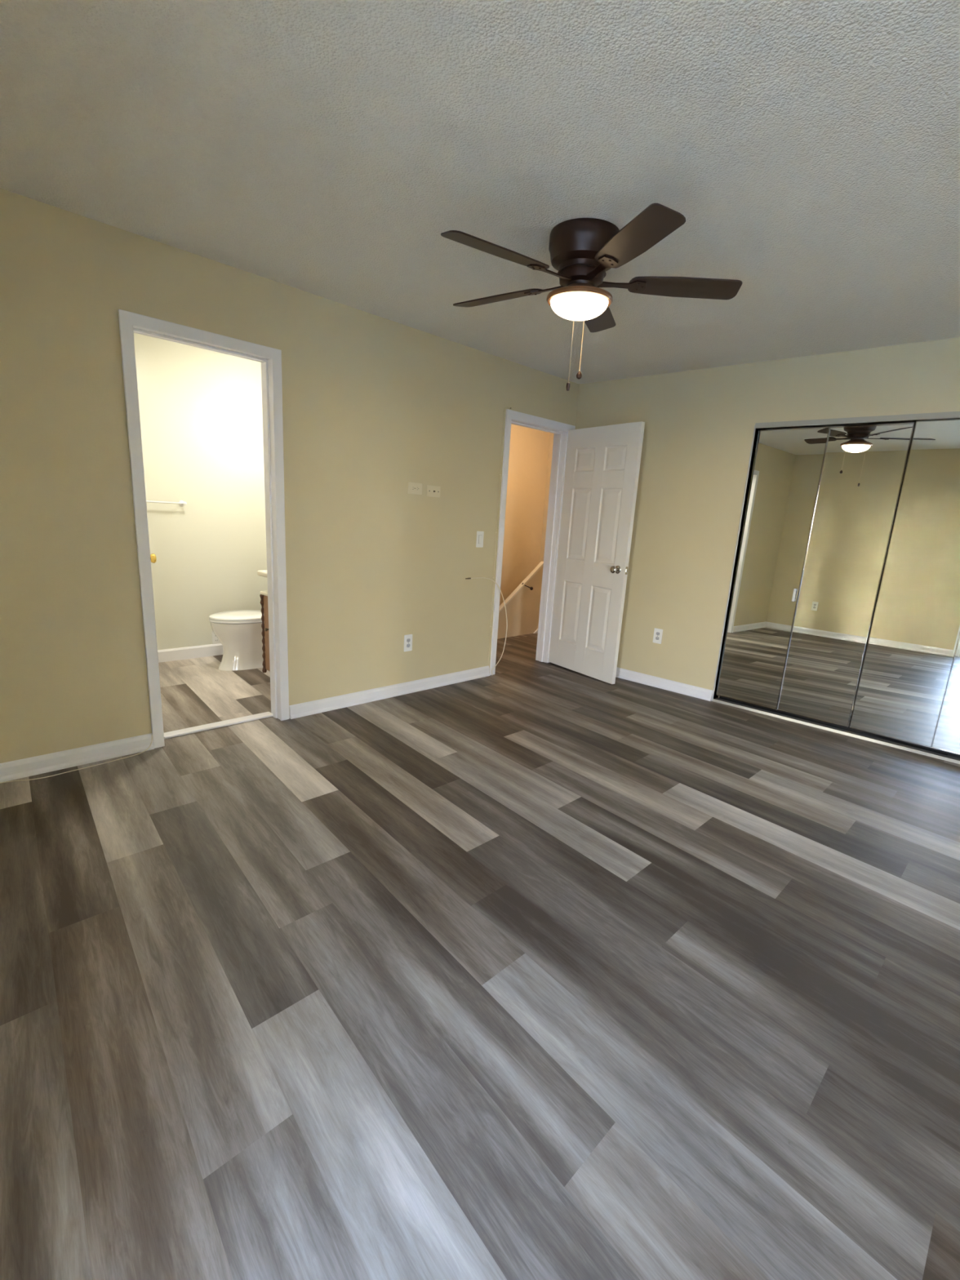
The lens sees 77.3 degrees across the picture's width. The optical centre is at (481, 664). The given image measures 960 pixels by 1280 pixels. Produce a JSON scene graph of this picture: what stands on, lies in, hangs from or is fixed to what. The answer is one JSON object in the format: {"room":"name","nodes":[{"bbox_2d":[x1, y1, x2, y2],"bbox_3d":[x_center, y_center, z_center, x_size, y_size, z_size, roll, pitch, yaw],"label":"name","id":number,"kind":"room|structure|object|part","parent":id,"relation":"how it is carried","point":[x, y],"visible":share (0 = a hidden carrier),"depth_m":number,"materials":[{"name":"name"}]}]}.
{"room":"empty bedroom","nodes":[
{"label":"empty bedroom","id":0,"kind":"room"},
{"bbox_2d":[133,333,267,649],"bbox_3d":[-1.843,-1.062,4.187,1.800,2.440,1.910,16,19,42],"label":"wall","id":1,"kind":"structure","parent":0,"point":[201,415],"depth_m":4.84,"materials":[{"name":"beige paint"}]},
{"bbox_2d":[146,500,186,506],"bbox_3d":[-2.547,-1.230,4.519,0.078,0.044,0.614,16,19,42],"label":"towel bar","id":2,"kind":"object","parent":1,"relation":"attached to","point":[181,503],"visible":0.46,"depth_m":4.63,"materials":[{"name":"white plastic"}]},
{"bbox_3d":[-2.528,-1.224,4.501,0.013,0.013,0.570,16,19,42],"label":"rod","id":3,"kind":"part","parent":2,"relation":"part of","materials":[{"name":"white plastic"}]},
{"bbox_3d":[-2.350,-1.269,4.721,0.078,0.044,0.044,16,19,42],"label":"post","id":4,"kind":"part","parent":2,"relation":"part of","materials":[{"name":"white plastic"}]},
{"bbox_2d":[157,643,223,662],"bbox_3d":[-2.479,-0.093,4.995,0.016,0.100,1.710,16,19,42],"label":"baseboard","id":5,"kind":"structure","parent":1,"relation":"attached to","point":[211,650],"depth_m":5.02,"materials":[{"name":"white paint"}]},
{"bbox_2d":[211,631,221,644],"bbox_3d":[-2.269,-0.232,5.186,0.008,0.125,0.125,16,19,42],"label":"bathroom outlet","id":6,"kind":"object","parent":1,"relation":"attached to","point":[215,640],"visible":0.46,"depth_m":5.16,"materials":[{"name":"white plastic"}]},
{"bbox_2d":[117,309,288,748],"bbox_3d":[-1.708,-0.711,3.490,0.808,2.111,0.786,16,19,42],"label":"door frame","id":7,"kind":"structure","parent":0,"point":[130,322],"depth_m":3.20,"materials":[{"name":"white paint"}]},
{"bbox_3d":[-2.021,-0.647,3.651,0.069,0.066,0.066,-5,16,-30],"label":"knob","id":8,"kind":"part","parent":7,"relation":"part of","materials":[{"name":"gold metal"}]},
{"bbox_2d":[0,188,579,763],"bbox_3d":[-0.814,-1.257,5.212,2.000,2.440,6.800,16,19,42],"label":"wall","id":9,"kind":"structure","parent":0,"point":[373,406],"depth_m":3.32,"materials":[{"name":"beige paint"}]},
{"bbox_2d":[0,665,489,782],"bbox_3d":[-1.224,0.304,3.732,0.022,0.084,3.712,16,19,42],"label":"baseboard","id":10,"kind":"structure","parent":9,"relation":"attached to","point":[29,766],"depth_m":3.16,"materials":[{"name":"white paint"}]},
{"bbox_2d":[404,634,412,651],"bbox_3d":[-0.534,-0.157,4.347,0.007,0.123,0.076,16,19,42],"label":"wall outlet","id":11,"kind":"object","parent":9,"relation":"attached to","point":[407,638],"visible":1,"depth_m":4.34,"materials":[{"name":"white plastic"}]},
{"bbox_2d":[408,481,422,494],"bbox_3d":[-0.457,-1.205,4.103,0.007,0.076,0.123,16,19,42],"label":"wall outlet","id":12,"kind":"object","parent":9,"relation":"attached to","point":[413,487],"visible":1,"depth_m":4.10,"materials":[{"name":"beige paint"}]},
{"bbox_2d":[426,484,440,497],"bbox_3d":[-0.336,-1.219,4.222,0.017,0.076,0.123,16,19,42],"label":"cable plate","id":13,"kind":"object","parent":9,"relation":"attached to","point":[432,491],"visible":1,"depth_m":4.22,"materials":[{"name":"beige paint"}]},
{"bbox_2d":[475,531,484,547],"bbox_3d":[-0.014,-0.972,4.654,0.010,0.123,0.076,16,19,42],"label":"light switch","id":14,"kind":"object","parent":9,"relation":"attached to","point":[479,542],"visible":1,"depth_m":4.65,"materials":[{"name":"white plastic"}]},
{"bbox_2d":[488,407,511,665],"bbox_3d":[0.136,-0.980,4.812,0.013,2.029,0.079,16,19,42],"label":"door frame","id":15,"kind":"structure","parent":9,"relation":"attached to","point":[500,474],"depth_m":4.76,"materials":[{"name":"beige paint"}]},
{"bbox_2d":[489,408,644,684],"bbox_3d":[0.686,-0.916,4.902,0.959,2.100,0.889,16,19,42],"label":"door","id":16,"kind":"structure","parent":9,"relation":"in","point":[594,476],"depth_m":5.02,"materials":[{"name":"white paint"}]},
{"bbox_3d":[0.436,-0.988,5.133,0.016,2.100,0.889,16,19,42],"label":"casing","id":17,"kind":"part","parent":16,"relation":"part of","materials":[{"name":"white paint"}]},
{"bbox_3d":[1.059,-0.757,4.780,0.069,0.066,0.066,-6,17,-33],"label":"knob","id":18,"kind":"part","parent":16,"relation":"part of","materials":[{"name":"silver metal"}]},
{"bbox_3d":[1.147,-0.743,4.745,0.025,0.060,0.011,-6,17,-33],"label":"latch plate","id":19,"kind":"part","parent":16,"relation":"part of","materials":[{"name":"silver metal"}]},
{"bbox_2d":[0,632,959,1279],"bbox_3d":[1.018,0.467,3.781,7.650,0.001,6.840,16,19,42],"label":"floor","id":20,"kind":"structure","parent":0,"point":[531,969],"depth_m":1.69,"materials":[{"name":"grey laminate"}]},
{"bbox_2d":[0,734,152,783],"bbox_3d":[-2.122,0.495,2.755,0.068,0.082,1.150,16,19,42],"label":"cable","id":21,"kind":"object","parent":20,"relation":"on","point":[151,735],"visible":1,"depth_m":2.90,"materials":[{"name":"beige plastic"}]},
{"bbox_2d":[208,609,265,671],"bbox_3d":[-1.816,-0.384,4.919,0.470,0.775,0.810,16,19,42],"label":"toilet","id":22,"kind":"object","parent":20,"relation":"on","point":[239,633],"visible":0.51,"depth_m":4.74,"materials":[{"name":"white ceramic"}]},
{"bbox_3d":[-1.926,-0.373,4.803,0.388,0.021,0.490,16,19,42],"label":"seat","id":23,"kind":"part","parent":22,"relation":"part of","materials":[{"name":"white plastic"}]},
{"bbox_3d":[-1.925,-0.396,4.797,0.388,0.023,0.490,16,19,42],"label":"lid","id":24,"kind":"part","parent":22,"relation":"part of","materials":[{"name":"white plastic"}]},
{"bbox_2d":[257,569,270,672],"bbox_3d":[-1.170,-0.282,4.404,0.635,0.900,0.680,16,19,42],"label":"bathroom vanity","id":25,"kind":"object","parent":20,"relation":"on","point":[264,594],"visible":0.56,"depth_m":4.36,"materials":[{"name":"brown wood"}]},
{"bbox_2d":[257,569,266,577],"bbox_3d":[-1.148,-0.635,4.317,0.635,0.040,0.676,16,19,42],"label":"countertop","id":26,"kind":"structure","parent":25,"relation":"on","point":[261,572],"depth_m":4.25,"materials":[{"name":"beige"}]},
{"bbox_3d":[-1.467,-0.197,4.282,0.255,0.360,0.017,16,19,42],"label":"cabinet door","id":27,"kind":"part","parent":25,"relation":"part of","materials":[{"name":"brown wood"}]},
{"bbox_2d":[465,577,507,675],"bbox_3d":[0.029,-0.294,4.867,0.499,0.833,0.026,-10,19,-43],"label":"cable","id":28,"kind":"object","parent":20,"relation":"on","point":[475,577],"visible":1,"depth_m":4.98,"materials":[{"name":"beige plastic"}]},
{"bbox_2d":[0,0,959,384],"bbox_3d":[1.161,-1.941,3.166,7.870,0.100,7.060,16,19,42],"label":"ceiling","id":29,"kind":"structure","parent":0,"point":[808,151],"depth_m":1.92,"materials":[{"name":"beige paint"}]},
{"bbox_2d":[440,203,742,391],"bbox_3d":[0.367,-1.458,2.524,1.237,0.616,1.256,16,19,42],"label":"ceiling fan","id":30,"kind":"object","parent":29,"relation":"hanging from","point":[581,250],"visible":1,"depth_m":2.39,"materials":[{"name":"brown metal"}]},
{"bbox_3d":[0.061,-1.548,2.246,0.460,0.033,0.130,-6,17,-34],"label":"blade","id":31,"kind":"part","parent":30,"relation":"part of","materials":[{"name":"brown wood"}]},
{"bbox_3d":[0.073,-1.668,2.731,0.460,0.033,0.130,14,17,35],"label":"blade","id":32,"kind":"part","parent":30,"relation":"part of","materials":[{"name":"brown wood"}]},
{"bbox_3d":[0.272,-1.612,2.581,0.201,0.021,0.071,16,19,42],"label":"blade arm","id":33,"kind":"part","parent":30,"relation":"part of","materials":[{"name":"brown metal"}]},
{"bbox_3d":[0.266,-1.567,2.397,0.201,0.021,0.071,-9,19,-40],"label":"blade arm","id":34,"kind":"part","parent":30,"relation":"part of","materials":[{"name":"brown metal"}]},
{"bbox_3d":[0.365,-1.323,2.422,0.003,0.350,0.003,16,19,42],"label":"pull chain","id":35,"kind":"part","parent":30,"relation":"part of","materials":[{"name":"gold metal"}]},
{"bbox_3d":[0.404,-1.485,2.511,0.240,0.066,0.240,16,19,42],"label":"lamp shade","id":36,"kind":"part","parent":30,"relation":"part of","materials":[{"name":"white glass"}]},
{"bbox_3d":[0.443,-1.424,2.653,0.003,0.257,0.003,16,19,42],"label":"pull chain","id":37,"kind":"part","parent":30,"relation":"part of","materials":[{"name":"gold metal"}]},
{"bbox_3d":[0.551,-1.676,2.877,0.130,0.033,0.460,8,15,18],"label":"blade","id":38,"kind":"part","parent":30,"relation":"part of","materials":[{"name":"brown wood"}]},
{"bbox_3d":[0.451,-1.538,2.328,0.071,0.021,0.201,-3,15,-23],"label":"blade arm","id":39,"kind":"part","parent":30,"relation":"part of","materials":[{"name":"brown metal"}]},
{"bbox_3d":[0.579,-1.568,2.478,0.201,0.021,0.071,2,14,-6],"label":"blade arm","id":40,"kind":"part","parent":30,"relation":"part of","materials":[{"name":"brown metal"}]},
{"bbox_3d":[0.532,-1.481,2.092,0.130,0.033,0.460,-1,15,-17],"label":"blade","id":41,"kind":"part","parent":30,"relation":"part of","materials":[{"name":"brown wood"}]},
{"bbox_3d":[0.835,-1.561,2.482,0.460,0.033,0.130,3,14,0],"label":"blade","id":42,"kind":"part","parent":30,"relation":"part of","materials":[{"name":"brown wood"}]},
{"bbox_2d":[497,566,542,639],"bbox_3d":[0.177,-0.677,6.493,0.030,0.810,2.950,16,19,42],"label":"wall","id":43,"kind":"structure","parent":0,"point":[522,611],"depth_m":6.80,"materials":[{"name":"beige paint"}]},
{"bbox_2d":[498,561,543,613],"bbox_3d":[0.535,-0.753,6.845,0.050,0.828,1.935,16,19,42],"label":"handrail","id":44,"kind":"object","parent":43,"relation":"attached to","point":[540,564],"depth_m":6.69,"materials":[{"name":"beige paint"}]},
{"bbox_2d":[575,337,959,698],"bbox_3d":[3.442,-0.814,4.441,5.570,2.440,2.200,16,19,42],"label":"wall","id":45,"kind":"structure","parent":0,"point":[699,428],"depth_m":4.54,"materials":[{"name":"beige paint"}]},
{"bbox_2d":[653,627,662,644],"bbox_3d":[1.449,-0.235,4.942,0.076,0.123,0.007,16,19,42],"label":"wall outlet","id":46,"kind":"object","parent":45,"relation":"attached to","point":[657,637],"visible":1,"depth_m":4.94,"materials":[{"name":"white plastic"}]},
{"bbox_2d":[615,666,712,701],"bbox_3d":[2.649,0.491,3.899,5.450,0.084,0.022,16,19,42],"label":"baseboard","id":47,"kind":"structure","parent":45,"relation":"attached to","point":[662,683],"depth_m":4.94,"materials":[{"name":"white paint"}]},
{"bbox_2d":[711,425,760,701],"bbox_3d":[2.567,-0.511,3.870,1.876,2.030,0.103,16,19,42],"label":"trim","id":48,"kind":"structure","parent":45,"relation":"attached to","point":[732,577],"depth_m":4.43,"materials":[{"name":"grey plastic"}]},
{"bbox_2d":[715,422,915,727],"bbox_3d":[2.224,-0.613,4.165,0.920,1.952,0.055,16,19,42],"label":"bifold closet door","id":49,"kind":"structure","parent":45,"relation":"in","point":[821,505],"depth_m":4.12,"materials":[{"name":"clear mirror"}]},
{"bbox_3d":[2.057,-0.661,4.316,0.019,1.942,0.452,-10,19,-43],"label":"mirror panel","id":50,"kind":"part","parent":49,"relation":"part of","materials":[{"name":"clear glass"}]},
{"bbox_3d":[2.060,-0.661,4.319,0.035,1.950,0.458,-10,19,-43],"label":"panel frame","id":51,"kind":"part","parent":49,"relation":"part of","materials":[{"name":"silver metal"}]},
{"bbox_3d":[2.188,-0.487,4.200,0.018,0.090,0.021,16,19,42],"label":"door pull","id":52,"kind":"part","parent":49,"relation":"part of","materials":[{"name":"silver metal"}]},
{"bbox_3d":[2.392,-0.566,4.015,0.453,1.942,0.017,16,19,42],"label":"mirror panel","id":53,"kind":"part","parent":49,"relation":"part of","materials":[{"name":"clear glass"}]},
{"bbox_3d":[2.396,-0.567,4.019,0.461,1.952,0.033,16,19,42],"label":"panel frame","id":54,"kind":"part","parent":49,"relation":"part of","materials":[{"name":"silver metal"}]},
{"bbox_2d":[712,697,959,764],"bbox_3d":[2.500,0.464,4.103,1.856,0.020,0.081,16,19,42],"label":"trim","id":55,"kind":"structure","parent":45,"relation":"attached to","point":[897,745],"depth_m":4.10,"materials":[{"name":"silver metal"}]},
{"bbox_2d":[755,411,959,428],"bbox_3d":[2.616,-1.488,3.617,1.868,0.034,0.079,16,19,42],"label":"trim","id":56,"kind":"structure","parent":45,"relation":"attached to","point":[951,414],"depth_m":3.77,"materials":[{"name":"silver metal"}]},
{"bbox_2d":[848,417,959,755],"bbox_3d":[2.898,-0.428,3.554,0.917,1.966,0.032,16,19,42],"label":"bifold closet door","id":57,"kind":"structure","parent":45,"relation":"in","point":[910,675],"depth_m":3.72,"materials":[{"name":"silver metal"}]},
{"bbox_3d":[3.061,-0.380,3.401,0.460,1.966,0.028,16,19,42],"label":"panel frame","id":58,"kind":"part","parent":57,"relation":"part of","materials":[{"name":"silver metal"}]},
{"bbox_3d":[3.058,-0.380,3.397,0.452,1.956,0.012,16,19,42],"label":"mirror panel","id":59,"kind":"part","parent":57,"relation":"part of","materials":[{"name":"clear glass"}]},
{"bbox_2d":[762,417,951,716],"bbox_3d":[2.849,-0.763,4.099,2.330,2.440,0.640,16,19,42],"label":"door frame","id":60,"kind":"structure","parent":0,"point":[915,420],"depth_m":4.43,"materials":[{"name":"black paint"}]}
]}

